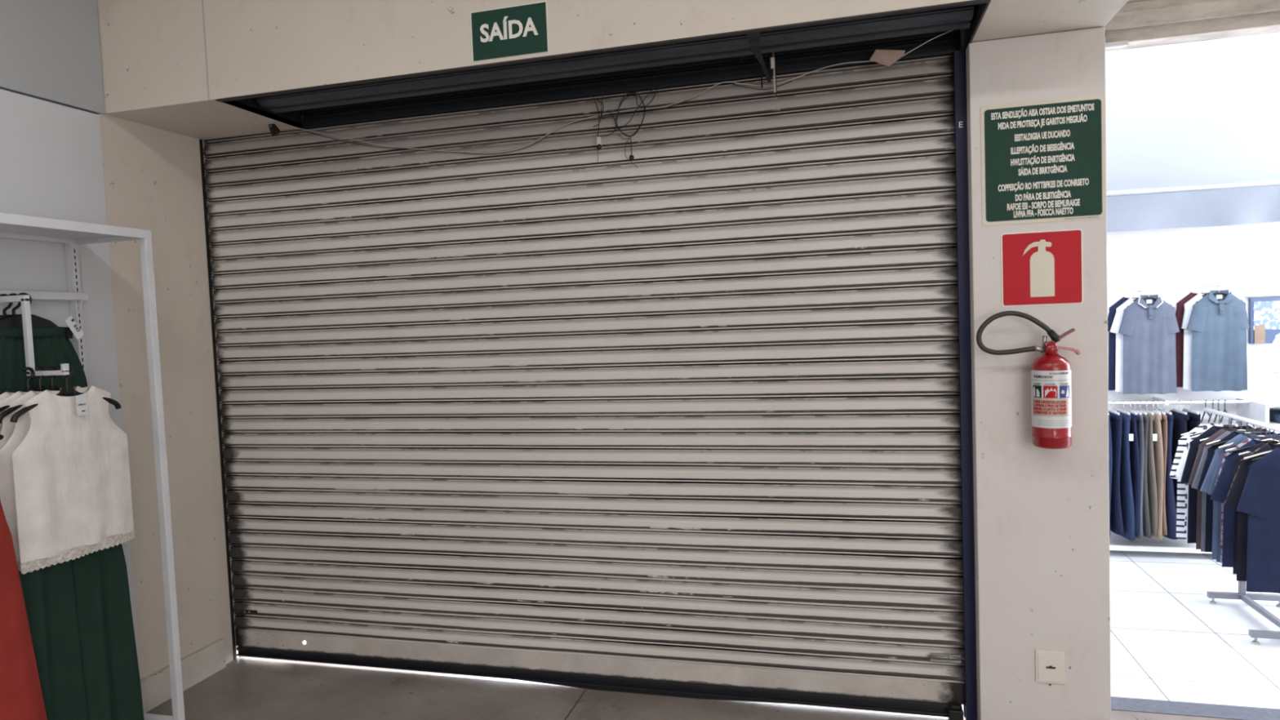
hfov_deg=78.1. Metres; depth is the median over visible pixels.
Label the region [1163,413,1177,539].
trousers
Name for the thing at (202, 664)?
baseboard
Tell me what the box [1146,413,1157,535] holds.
trousers
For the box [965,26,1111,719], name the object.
wall pillar
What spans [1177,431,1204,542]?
shirt
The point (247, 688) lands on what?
floor
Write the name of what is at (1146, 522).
trousers
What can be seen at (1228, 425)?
clothes hanger
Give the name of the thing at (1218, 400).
clothes hanger
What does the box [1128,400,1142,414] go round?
hanger
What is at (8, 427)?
sleeveless top
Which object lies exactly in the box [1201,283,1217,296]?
clothes hanger
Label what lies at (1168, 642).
floor
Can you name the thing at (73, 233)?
wall rack
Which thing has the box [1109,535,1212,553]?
shelf
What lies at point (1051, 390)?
print
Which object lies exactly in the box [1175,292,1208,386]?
polo shirt
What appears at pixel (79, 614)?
skirt
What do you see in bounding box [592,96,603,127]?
loose wire
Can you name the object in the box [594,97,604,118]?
loose wire
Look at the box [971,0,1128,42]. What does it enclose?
ceiling
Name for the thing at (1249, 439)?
shirt
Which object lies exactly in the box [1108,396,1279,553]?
rail
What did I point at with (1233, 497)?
shirt
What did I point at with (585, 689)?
trim
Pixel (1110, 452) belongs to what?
trousers
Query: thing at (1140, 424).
trousers
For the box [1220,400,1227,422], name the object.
clothes hanger
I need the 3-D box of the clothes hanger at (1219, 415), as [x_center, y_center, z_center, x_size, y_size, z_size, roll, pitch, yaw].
[3.282,0.365,4.469,0.383,0.128,0.010,-1,3,15]
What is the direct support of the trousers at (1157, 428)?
hanging from the hanger at (1148, 409)
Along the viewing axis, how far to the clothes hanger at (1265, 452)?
3.78 m
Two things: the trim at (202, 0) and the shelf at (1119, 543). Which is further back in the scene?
the shelf at (1119, 543)
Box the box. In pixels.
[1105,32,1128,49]
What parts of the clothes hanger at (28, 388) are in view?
neck plate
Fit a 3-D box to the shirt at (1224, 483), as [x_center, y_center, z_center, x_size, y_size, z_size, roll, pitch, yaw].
[3.140,0.720,3.921,0.522,0.656,0.032,-1,3,21]
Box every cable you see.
[292,30,952,152]
[307,80,791,154]
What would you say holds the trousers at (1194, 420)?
hanging from the hanger at (1184, 409)
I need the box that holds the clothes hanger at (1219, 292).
[1195,282,1241,302]
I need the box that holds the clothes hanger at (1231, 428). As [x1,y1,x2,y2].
[1191,417,1235,439]
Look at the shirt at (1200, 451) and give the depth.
4.32 m
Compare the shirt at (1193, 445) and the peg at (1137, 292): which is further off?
the peg at (1137, 292)
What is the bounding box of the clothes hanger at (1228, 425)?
[1189,419,1235,436]
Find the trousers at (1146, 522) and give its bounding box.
[1141,413,1151,538]
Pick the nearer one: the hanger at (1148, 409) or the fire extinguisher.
the fire extinguisher
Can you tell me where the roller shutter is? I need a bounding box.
[203,4,974,719]
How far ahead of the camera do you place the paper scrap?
3.07 m
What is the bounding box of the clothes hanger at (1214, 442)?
[1205,422,1251,444]
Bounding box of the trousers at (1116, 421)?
[1108,411,1124,535]
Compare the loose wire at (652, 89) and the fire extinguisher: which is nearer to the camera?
the fire extinguisher
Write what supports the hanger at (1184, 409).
hanging from the rail at (1119, 543)
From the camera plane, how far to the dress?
2.64 m
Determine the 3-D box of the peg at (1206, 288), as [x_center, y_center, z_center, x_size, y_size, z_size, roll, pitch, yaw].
[3.754,-0.484,5.167,0.040,0.060,0.234,-1,3,15]
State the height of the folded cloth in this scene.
0.055 m
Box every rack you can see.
[0,213,185,719]
[1203,407,1279,644]
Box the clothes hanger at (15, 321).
[0,292,73,338]
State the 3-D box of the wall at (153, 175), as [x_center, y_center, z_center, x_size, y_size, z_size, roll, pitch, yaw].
[-3.068,-0.077,1.106,0.162,3.700,6.950,-1,3,15]
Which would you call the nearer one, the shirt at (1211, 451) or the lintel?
the lintel
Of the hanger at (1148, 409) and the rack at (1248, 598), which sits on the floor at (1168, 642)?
the rack at (1248, 598)
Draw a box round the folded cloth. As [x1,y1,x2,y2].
[1269,409,1279,422]
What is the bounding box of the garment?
[0,327,88,395]
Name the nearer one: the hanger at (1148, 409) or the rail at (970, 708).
the rail at (970, 708)
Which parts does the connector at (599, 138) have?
bulb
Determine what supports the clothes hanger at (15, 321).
hanging from the wall rack at (73, 233)
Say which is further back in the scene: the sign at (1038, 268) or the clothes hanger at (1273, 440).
the clothes hanger at (1273, 440)
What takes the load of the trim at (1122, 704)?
on the floor at (1168, 642)
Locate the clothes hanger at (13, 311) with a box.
[0,293,21,320]
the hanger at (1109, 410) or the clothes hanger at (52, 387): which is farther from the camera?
the hanger at (1109, 410)
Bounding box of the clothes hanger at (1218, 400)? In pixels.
[1213,400,1220,422]
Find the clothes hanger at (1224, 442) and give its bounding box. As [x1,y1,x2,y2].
[1210,424,1257,446]
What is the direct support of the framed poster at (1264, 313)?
attached to the wall at (1175, 262)
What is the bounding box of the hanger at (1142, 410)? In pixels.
[1140,400,1153,414]
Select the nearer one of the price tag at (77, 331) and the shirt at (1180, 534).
the price tag at (77, 331)
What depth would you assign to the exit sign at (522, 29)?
3.01 m
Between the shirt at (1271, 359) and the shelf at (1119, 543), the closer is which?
the shirt at (1271, 359)
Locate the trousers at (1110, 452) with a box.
[1108,414,1112,537]
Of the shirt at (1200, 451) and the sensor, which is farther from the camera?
the shirt at (1200, 451)
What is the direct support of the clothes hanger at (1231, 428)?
hanging from the rack at (1248, 598)
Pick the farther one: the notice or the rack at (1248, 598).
the rack at (1248, 598)
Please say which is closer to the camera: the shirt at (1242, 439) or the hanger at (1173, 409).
the shirt at (1242, 439)
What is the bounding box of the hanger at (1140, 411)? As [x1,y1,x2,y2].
[1133,400,1146,414]
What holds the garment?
hanging from the clothes hanger at (15, 321)
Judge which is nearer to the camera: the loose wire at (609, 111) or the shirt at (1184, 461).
the loose wire at (609, 111)
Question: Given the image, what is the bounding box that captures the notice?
[980,93,1106,226]
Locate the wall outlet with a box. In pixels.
[1035,649,1065,684]
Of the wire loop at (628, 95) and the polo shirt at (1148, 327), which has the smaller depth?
the wire loop at (628, 95)
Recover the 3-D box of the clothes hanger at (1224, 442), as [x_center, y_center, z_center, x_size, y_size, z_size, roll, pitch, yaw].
[3.193,0.387,4.107,0.383,0.128,0.009,-1,3,15]
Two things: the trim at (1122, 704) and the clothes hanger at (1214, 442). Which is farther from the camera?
the clothes hanger at (1214, 442)
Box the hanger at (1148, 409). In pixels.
[1146,400,1160,414]
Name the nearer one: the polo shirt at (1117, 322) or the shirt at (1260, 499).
the shirt at (1260, 499)
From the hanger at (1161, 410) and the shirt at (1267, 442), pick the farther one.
the hanger at (1161, 410)
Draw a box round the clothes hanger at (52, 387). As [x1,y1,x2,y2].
[0,365,60,423]
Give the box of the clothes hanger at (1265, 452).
[1243,449,1272,459]
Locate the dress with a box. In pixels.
[0,499,47,719]
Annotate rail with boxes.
[199,139,236,660]
[953,49,977,719]
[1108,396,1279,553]
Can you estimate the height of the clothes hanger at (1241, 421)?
0.128 m
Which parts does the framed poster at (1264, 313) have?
rail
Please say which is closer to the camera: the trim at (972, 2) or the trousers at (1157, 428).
the trim at (972, 2)
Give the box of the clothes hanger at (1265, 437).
[1222,428,1272,449]
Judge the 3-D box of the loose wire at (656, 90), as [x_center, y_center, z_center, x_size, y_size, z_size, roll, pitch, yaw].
[0.037,-1.130,3.414,0.081,0.073,0.012,-2,3,10]
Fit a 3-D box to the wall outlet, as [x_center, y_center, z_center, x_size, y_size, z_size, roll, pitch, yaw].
[1.593,1.193,3.065,0.104,0.128,0.011,-1,3,15]
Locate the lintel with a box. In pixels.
[97,0,971,115]
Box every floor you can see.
[146,656,1235,719]
[1109,550,1279,709]
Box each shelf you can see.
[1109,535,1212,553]
[1235,397,1279,430]
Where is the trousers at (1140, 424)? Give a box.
[1135,413,1144,539]
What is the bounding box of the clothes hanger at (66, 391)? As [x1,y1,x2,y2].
[9,365,121,422]
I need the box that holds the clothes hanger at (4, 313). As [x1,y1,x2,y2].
[0,293,13,317]
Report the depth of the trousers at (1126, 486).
5.18 m
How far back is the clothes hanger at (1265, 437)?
4.03 m
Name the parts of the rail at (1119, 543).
rail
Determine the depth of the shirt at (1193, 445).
4.37 m
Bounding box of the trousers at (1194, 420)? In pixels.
[1182,409,1200,432]
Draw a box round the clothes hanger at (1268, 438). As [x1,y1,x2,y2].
[1225,429,1277,451]
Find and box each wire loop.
[614,90,644,136]
[616,95,645,137]
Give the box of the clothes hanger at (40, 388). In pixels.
[0,366,47,412]
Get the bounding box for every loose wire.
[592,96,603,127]
[593,97,599,136]
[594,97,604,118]
[600,111,616,137]
[606,88,653,131]
[617,133,631,159]
[640,89,657,108]
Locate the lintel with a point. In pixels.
(153, 51)
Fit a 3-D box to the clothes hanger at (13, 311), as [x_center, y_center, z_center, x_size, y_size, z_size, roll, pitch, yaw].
[-2.374,-0.164,2.997,0.026,0.180,0.370,-1,3,15]
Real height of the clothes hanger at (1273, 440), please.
0.128 m
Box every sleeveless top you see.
[0,386,81,571]
[0,387,62,449]
[0,391,15,432]
[12,385,134,573]
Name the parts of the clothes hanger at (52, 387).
neck plate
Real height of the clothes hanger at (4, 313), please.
0.180 m
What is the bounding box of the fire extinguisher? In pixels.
[976,311,1079,448]
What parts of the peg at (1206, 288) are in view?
plate, arm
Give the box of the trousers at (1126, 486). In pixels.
[1116,410,1135,540]
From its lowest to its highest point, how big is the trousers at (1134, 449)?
0.786 m
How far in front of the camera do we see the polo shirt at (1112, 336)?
5.35 m
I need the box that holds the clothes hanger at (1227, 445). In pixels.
[1218,426,1265,448]
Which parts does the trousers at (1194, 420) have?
folded leg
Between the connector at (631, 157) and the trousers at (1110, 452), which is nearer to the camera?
the connector at (631, 157)
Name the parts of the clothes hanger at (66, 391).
neck plate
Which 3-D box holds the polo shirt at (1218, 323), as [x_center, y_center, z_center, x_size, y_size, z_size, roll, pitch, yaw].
[3.738,-0.124,5.100,0.355,0.654,0.081,-1,3,15]
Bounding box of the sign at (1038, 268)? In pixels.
[1000,228,1083,306]
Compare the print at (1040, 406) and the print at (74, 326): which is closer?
the print at (1040, 406)
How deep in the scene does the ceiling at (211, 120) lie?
3.69 m
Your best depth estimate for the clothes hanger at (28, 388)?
2.91 m
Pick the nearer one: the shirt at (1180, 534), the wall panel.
the wall panel
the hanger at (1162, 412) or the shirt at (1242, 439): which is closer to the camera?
the shirt at (1242, 439)
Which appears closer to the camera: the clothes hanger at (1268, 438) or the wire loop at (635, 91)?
the wire loop at (635, 91)
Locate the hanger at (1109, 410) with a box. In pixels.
[1108,400,1119,414]
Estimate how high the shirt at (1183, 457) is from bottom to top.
0.631 m
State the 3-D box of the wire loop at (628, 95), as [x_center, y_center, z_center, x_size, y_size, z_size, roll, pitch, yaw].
[-0.039,-1.062,3.433,0.136,0.179,0.014,-1,3,15]
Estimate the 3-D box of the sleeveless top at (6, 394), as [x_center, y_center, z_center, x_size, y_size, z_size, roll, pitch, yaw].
[-2.239,0.425,2.931,0.044,0.635,0.454,-1,3,15]
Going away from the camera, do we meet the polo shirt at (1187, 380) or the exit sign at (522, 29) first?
the exit sign at (522, 29)
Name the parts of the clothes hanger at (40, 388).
neck plate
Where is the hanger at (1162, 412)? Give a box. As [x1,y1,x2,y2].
[1151,400,1164,414]
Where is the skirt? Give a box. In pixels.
[18,543,144,719]
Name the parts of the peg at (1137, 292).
plate, arm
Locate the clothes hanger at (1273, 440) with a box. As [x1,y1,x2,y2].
[1228,430,1279,453]
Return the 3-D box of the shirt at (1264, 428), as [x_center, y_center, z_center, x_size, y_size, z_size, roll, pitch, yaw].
[3.247,0.698,4.222,0.500,0.663,0.032,-1,3,14]
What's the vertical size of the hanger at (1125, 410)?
0.083 m
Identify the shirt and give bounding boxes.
[1107,296,1138,390]
[1110,297,1135,391]
[1118,294,1179,394]
[1168,422,1238,539]
[1174,422,1255,532]
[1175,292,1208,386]
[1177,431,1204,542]
[1180,425,1253,543]
[1181,293,1204,389]
[1186,289,1249,391]
[1187,427,1260,549]
[1191,430,1269,552]
[1196,431,1275,551]
[1200,428,1269,528]
[1200,433,1279,559]
[1208,434,1279,562]
[1210,439,1279,567]
[1213,437,1279,563]
[1223,443,1279,581]
[1224,442,1279,550]
[1231,440,1279,574]
[1235,446,1279,593]
[1258,333,1279,405]
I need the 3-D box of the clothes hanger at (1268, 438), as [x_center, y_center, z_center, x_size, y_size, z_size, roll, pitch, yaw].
[3.153,0.397,3.952,0.383,0.128,0.009,-1,3,15]
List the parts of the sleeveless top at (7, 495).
lace trim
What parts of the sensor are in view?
rod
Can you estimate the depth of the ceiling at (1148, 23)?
3.10 m
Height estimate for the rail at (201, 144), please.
2.720 m
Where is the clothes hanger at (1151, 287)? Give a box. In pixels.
[1126,287,1171,306]
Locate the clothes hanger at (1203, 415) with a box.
[1200,400,1209,422]
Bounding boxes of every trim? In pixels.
[201,0,209,99]
[215,0,991,128]
[564,688,586,719]
[960,0,991,49]
[1111,696,1279,719]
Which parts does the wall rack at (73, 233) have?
stepped arm, panel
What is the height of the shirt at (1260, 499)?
0.703 m
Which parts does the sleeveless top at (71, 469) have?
lace trim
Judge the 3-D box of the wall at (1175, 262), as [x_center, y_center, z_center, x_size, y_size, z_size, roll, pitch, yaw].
[3.909,-0.360,5.327,3.578,3.300,0.140,-1,3,15]
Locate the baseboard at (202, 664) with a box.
[140,638,226,713]
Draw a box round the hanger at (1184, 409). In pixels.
[1183,400,1199,414]
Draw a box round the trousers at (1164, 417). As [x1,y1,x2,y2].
[1160,413,1167,535]
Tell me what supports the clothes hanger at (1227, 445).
hanging from the rack at (1248, 598)
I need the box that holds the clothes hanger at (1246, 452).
[1238,442,1279,455]
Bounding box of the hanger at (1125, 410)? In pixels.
[1124,400,1137,414]
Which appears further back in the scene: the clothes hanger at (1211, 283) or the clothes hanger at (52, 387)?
the clothes hanger at (1211, 283)
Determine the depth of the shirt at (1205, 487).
4.13 m
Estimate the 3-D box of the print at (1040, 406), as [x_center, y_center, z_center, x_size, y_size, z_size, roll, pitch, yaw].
[1.503,0.173,2.897,0.110,0.050,0.028,0,4,35]
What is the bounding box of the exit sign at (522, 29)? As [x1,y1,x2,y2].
[470,0,549,62]
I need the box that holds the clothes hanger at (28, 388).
[22,366,35,391]
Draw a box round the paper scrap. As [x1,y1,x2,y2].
[869,49,905,66]
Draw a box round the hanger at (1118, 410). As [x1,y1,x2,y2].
[1117,400,1129,414]
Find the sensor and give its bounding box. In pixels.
[768,52,777,97]
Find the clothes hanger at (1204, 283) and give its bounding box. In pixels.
[1194,283,1208,296]
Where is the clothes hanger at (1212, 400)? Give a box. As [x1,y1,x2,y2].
[1208,400,1217,422]
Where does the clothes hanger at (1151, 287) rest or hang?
hanging from the peg at (1137, 292)
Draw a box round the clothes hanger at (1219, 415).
[1181,415,1220,435]
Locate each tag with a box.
[65,315,84,339]
[267,124,279,136]
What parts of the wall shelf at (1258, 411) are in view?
panel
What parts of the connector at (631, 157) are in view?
bulb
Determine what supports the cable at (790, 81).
attached to the roller shutter
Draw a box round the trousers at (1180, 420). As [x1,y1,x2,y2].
[1169,409,1189,511]
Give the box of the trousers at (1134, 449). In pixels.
[1129,413,1141,534]
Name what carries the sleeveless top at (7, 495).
hanging from the clothes hanger at (52, 387)
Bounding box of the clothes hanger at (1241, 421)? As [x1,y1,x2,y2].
[1200,421,1244,441]
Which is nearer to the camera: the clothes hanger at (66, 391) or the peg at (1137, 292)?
the clothes hanger at (66, 391)
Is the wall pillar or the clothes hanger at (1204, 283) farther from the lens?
the clothes hanger at (1204, 283)
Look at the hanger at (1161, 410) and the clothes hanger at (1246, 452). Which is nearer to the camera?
the clothes hanger at (1246, 452)
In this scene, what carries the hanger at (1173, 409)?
hanging from the rail at (1119, 543)
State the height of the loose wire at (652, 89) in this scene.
0.165 m
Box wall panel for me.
[0,88,140,679]
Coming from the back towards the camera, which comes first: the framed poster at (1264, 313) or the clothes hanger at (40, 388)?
the framed poster at (1264, 313)
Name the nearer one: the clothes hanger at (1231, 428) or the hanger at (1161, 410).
the clothes hanger at (1231, 428)
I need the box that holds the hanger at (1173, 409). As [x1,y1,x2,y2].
[1172,400,1186,414]
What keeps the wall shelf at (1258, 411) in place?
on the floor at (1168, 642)
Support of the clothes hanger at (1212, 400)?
hanging from the rail at (1119, 543)
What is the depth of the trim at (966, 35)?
2.90 m
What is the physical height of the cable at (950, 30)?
0.276 m
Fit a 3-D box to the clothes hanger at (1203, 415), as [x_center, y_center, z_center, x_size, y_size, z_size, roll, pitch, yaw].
[3.677,0.324,5.129,0.009,0.128,0.343,1,4,43]
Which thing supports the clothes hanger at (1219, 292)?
hanging from the peg at (1206, 288)
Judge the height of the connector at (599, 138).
0.109 m
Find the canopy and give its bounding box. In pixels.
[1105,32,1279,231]
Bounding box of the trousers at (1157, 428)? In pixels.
[1151,413,1164,540]
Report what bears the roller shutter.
attached to the lintel
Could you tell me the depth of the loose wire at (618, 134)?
3.45 m
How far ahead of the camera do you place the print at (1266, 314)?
5.17 m
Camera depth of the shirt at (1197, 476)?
4.22 m
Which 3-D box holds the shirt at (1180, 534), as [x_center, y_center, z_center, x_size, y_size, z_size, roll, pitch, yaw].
[3.288,0.693,4.487,0.490,0.672,0.033,-1,3,15]
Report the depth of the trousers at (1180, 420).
5.14 m
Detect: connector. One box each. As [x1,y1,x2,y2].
[596,136,601,162]
[629,138,637,168]
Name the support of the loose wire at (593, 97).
attached to the loose wire at (594, 98)
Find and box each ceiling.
[110,101,302,140]
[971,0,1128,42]
[1104,0,1279,52]
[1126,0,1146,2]
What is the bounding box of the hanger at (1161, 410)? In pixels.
[1158,400,1171,414]
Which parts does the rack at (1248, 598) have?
rail, post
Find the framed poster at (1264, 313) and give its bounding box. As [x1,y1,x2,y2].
[1244,290,1279,343]
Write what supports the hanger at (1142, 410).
hanging from the rail at (1119, 543)
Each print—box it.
[71,318,79,332]
[1033,372,1071,425]
[1033,400,1066,414]
[1253,301,1279,329]
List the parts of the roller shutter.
housing plate, rail, plate, steel bracket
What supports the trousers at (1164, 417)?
hanging from the hanger at (1162, 412)
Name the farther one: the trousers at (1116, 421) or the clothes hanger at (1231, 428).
the trousers at (1116, 421)
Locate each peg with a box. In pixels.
[1134,286,1151,295]
[1201,281,1222,291]
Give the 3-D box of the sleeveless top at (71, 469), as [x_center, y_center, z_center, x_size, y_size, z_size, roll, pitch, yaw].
[-2.106,0.419,2.952,0.057,0.635,0.454,-1,3,15]
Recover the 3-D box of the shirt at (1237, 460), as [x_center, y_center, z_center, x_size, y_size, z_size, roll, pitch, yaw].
[3.159,0.727,3.861,0.498,0.669,0.032,-1,3,14]
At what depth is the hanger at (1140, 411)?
5.21 m
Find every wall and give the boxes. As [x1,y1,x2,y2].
[0,0,239,679]
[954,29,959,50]
[1106,221,1279,537]
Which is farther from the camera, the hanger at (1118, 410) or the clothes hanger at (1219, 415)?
the hanger at (1118, 410)

